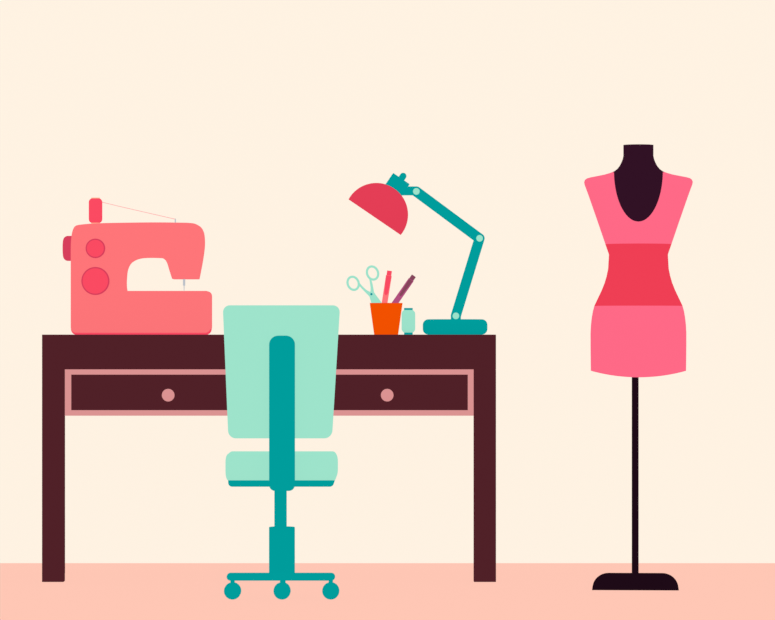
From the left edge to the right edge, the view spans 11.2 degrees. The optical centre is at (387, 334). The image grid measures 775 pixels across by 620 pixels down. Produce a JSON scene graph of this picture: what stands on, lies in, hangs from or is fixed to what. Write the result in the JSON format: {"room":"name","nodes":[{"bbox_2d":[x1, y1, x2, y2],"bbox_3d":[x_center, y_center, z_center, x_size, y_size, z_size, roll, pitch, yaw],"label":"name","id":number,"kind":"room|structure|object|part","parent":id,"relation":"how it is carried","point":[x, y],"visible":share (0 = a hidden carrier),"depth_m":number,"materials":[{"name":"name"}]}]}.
{"room":"sewing room","nodes":[
{"label":"sewing room","id":0,"kind":"room"},
{"bbox_2d":[0,0,774,562],"bbox_3d":[0.000,-1.275,13.065,14.000,4.350,0.150,0,0,0],"label":"wall","id":1,"kind":"structure","parent":0,"point":[254,124],"depth_m":12.99,"materials":[{"name":"beige paint"}]},
{"bbox_2d":[0,563,774,619],"bbox_3d":[0.000,0.825,5.820,14.000,0.150,14.640,0,0,0],"label":"floor","id":2,"kind":"structure","parent":0,"point":[89,591],"depth_m":11.38,"materials":[{"name":"pink"}]},
{"bbox_2d":[42,335,495,581],"bbox_3d":[-0.359,0.375,12.214,1.376,0.750,0.472,0,0,0],"label":"writing desk","id":3,"kind":"object","parent":2,"relation":"on","point":[83,375],"visible":0.93,"depth_m":12.00,"materials":[{"name":"brown wood"}]},
{"bbox_3d":[-1.015,0.428,12.025,0.066,0.644,0.050,0,0,0],"label":"leg","id":4,"kind":"part","parent":3,"relation":"part of","materials":[{"name":"red wood"}]},
{"bbox_2d":[63,219,211,334],"bbox_3d":[-0.770,-0.178,12.178,0.456,0.358,0.115,0,0,0],"label":"sewing machine","id":5,"kind":"object","parent":3,"relation":"on","point":[101,255],"visible":1,"depth_m":12.13,"materials":[{"name":"pink plastic"}]},
{"bbox_2d":[89,198,173,223],"bbox_3d":[-0.786,-0.381,12.182,0.267,0.080,0.042,0,0,0],"label":"thread spool","id":6,"kind":"object","parent":5,"relation":"on","point":[95,204],"visible":1,"depth_m":12.17,"materials":[{"name":"red plastic"}]},
{"bbox_3d":[-0.757,-0.025,12.182,0.427,0.052,0.097,0,0,0],"label":"plate","id":7,"kind":"part","parent":5,"relation":"part of","materials":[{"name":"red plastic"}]},
{"bbox_3d":[-0.665,0.175,12.191,0.588,0.108,0.378,0,0,0],"label":"drawer","id":8,"kind":"part","parent":3,"relation":"part of","materials":[{"name":"red wood"}]},
{"bbox_3d":[-0.664,0.183,11.991,0.038,0.038,0.026,0,0,0],"label":"knob","id":9,"kind":"part","parent":3,"relation":"part of","materials":[{"name":"pink"}]},
{"bbox_3d":[-0.358,0.176,12.014,1.239,0.140,0.031,0,0,0],"label":"drawer frame","id":10,"kind":"part","parent":3,"relation":"part of","materials":[{"name":"brown wood"}]},
{"bbox_2d":[370,303,401,334],"bbox_3d":[-0.004,-0.049,12.210,0.101,0.098,0.101,0,0,0],"label":"pencil cup","id":11,"kind":"object","parent":3,"relation":"on","point":[386,317],"visible":1,"depth_m":12.17,"materials":[{"name":"orange plastic"}]},
{"bbox_2d":[346,265,381,302],"bbox_3d":[-0.058,-0.129,12.207,0.138,0.168,0.010,0,0,0],"label":"scissors","id":12,"kind":"object","parent":11,"relation":"in","point":[374,299],"visible":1,"depth_m":12.20,"materials":[{"name":"green metal"}]},
{"bbox_3d":[-0.040,-0.111,12.209,0.100,0.111,0.003,0,0,0],"label":"blade","id":13,"kind":"part","parent":12,"relation":"part of","materials":[{"name":"green metal"}]},
{"bbox_3d":[-0.039,-0.112,12.205,0.038,0.134,0.003,0,0,0],"label":"blade","id":14,"kind":"part","parent":12,"relation":"part of","materials":[{"name":"green metal"}]},
{"bbox_2d":[382,270,391,302],"bbox_3d":[-0.007,-0.109,12.222,0.041,0.178,0.018,0,0,0],"label":"marker pen","id":15,"kind":"object","parent":11,"relation":"in","point":[388,276],"visible":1,"depth_m":12.21,"materials":[{"name":"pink plastic"}]},
{"bbox_3d":[0.002,-0.152,12.216,0.022,0.061,0.006,0,0,0],"label":"barrel panel","id":16,"kind":"part","parent":15,"relation":"part of","materials":[{"name":"red plastic"}]},
{"bbox_2d":[392,275,415,302],"bbox_3d":[0.036,-0.115,12.240,0.102,0.141,0.018,0,0,0],"label":"marker pen","id":17,"kind":"object","parent":11,"relation":"in","point":[410,280],"visible":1,"depth_m":12.23,"materials":[{"name":"plastic"}]},
{"bbox_3d":[0.058,-0.146,12.232,0.041,0.054,0.003,0,0,0],"label":"barrel panel","id":18,"kind":"part","parent":17,"relation":"part of","materials":[{"name":"plastic"}]},
{"bbox_3d":[-0.001,0.183,11.991,0.038,0.038,0.026,0,0,0],"label":"knob","id":19,"kind":"part","parent":3,"relation":"part of","materials":[{"name":"pink"}]},
{"bbox_3d":[-0.002,0.175,12.191,0.490,0.108,0.378,0,0,0],"label":"drawer","id":20,"kind":"part","parent":3,"relation":"part of","materials":[{"name":"red wood"}]},
{"bbox_2d":[402,308,414,334],"bbox_3d":[0.064,-0.041,12.150,0.042,0.082,0.042,0,0,0],"label":"thread spool","id":21,"kind":"object","parent":3,"relation":"on","point":[408,315],"visible":1,"depth_m":12.13,"materials":[{"name":"green fabric"}]},
{"bbox_2d":[349,173,486,334],"bbox_3d":[0.094,-0.250,12.219,0.430,0.499,0.202,0,0,0],"label":"desk lamp","id":22,"kind":"object","parent":3,"relation":"on","point":[386,203],"visible":1,"depth_m":12.18,"materials":[{"name":"teal metal"},{"name":"red metal"},{"name":"mint plastic"}]},
{"bbox_3d":[-0.029,-0.388,12.220,0.184,0.161,0.196,0,0,0],"label":"lamp shade","id":23,"kind":"part","parent":22,"relation":"part of","materials":[{"name":"red metal"}]},
{"bbox_3d":[0.046,-0.487,12.217,0.025,0.025,0.021,0,0,0],"label":"switch knob","id":24,"kind":"part","parent":22,"relation":"part of","materials":[{"name":"teal metal"}]},
{"bbox_3d":[0.186,-0.369,12.224,0.226,0.176,0.014,0,0,0],"label":"arm","id":25,"kind":"part","parent":22,"relation":"part of","materials":[{"name":"teal metal"}]},
{"bbox_3d":[0.247,-0.177,12.216,0.104,0.270,0.014,0,0,0],"label":"arm","id":26,"kind":"part","parent":22,"relation":"part of","materials":[{"name":"teal metal"}]},
{"bbox_3d":[0.295,0.428,12.025,0.067,0.644,0.050,0,0,0],"label":"leg","id":27,"kind":"part","parent":3,"relation":"part of","materials":[{"name":"red wood"}]},
{"bbox_2d":[223,305,339,599],"bbox_3d":[-0.299,0.334,11.252,0.328,0.832,0.365,0,0,0],"label":"office chair","id":28,"kind":"object","parent":2,"relation":"on","point":[281,360],"visible":1,"depth_m":11.09,"materials":[{"name":"green plastic"}]},
{"bbox_3d":[-0.300,0.374,11.287,0.314,0.076,0.297,0,0,0],"label":"seat","id":29,"kind":"part","parent":28,"relation":"part of","materials":[{"name":"green fabric"}]},
{"bbox_3d":[-0.298,0.104,11.113,0.326,0.373,0.045,0,0,0],"label":"backrest","id":30,"kind":"part","parent":28,"relation":"part of","materials":[{"name":"green fabric"}]},
{"bbox_2d":[584,144,692,589],"bbox_3d":[0.740,0.096,11.670,0.298,1.310,0.238,0,0,27],"label":"dress form","id":31,"kind":"object","parent":2,"relation":"on","point":[638,323],"visible":1,"depth_m":11.60,"materials":[{"name":"pink fabric"}]}
]}

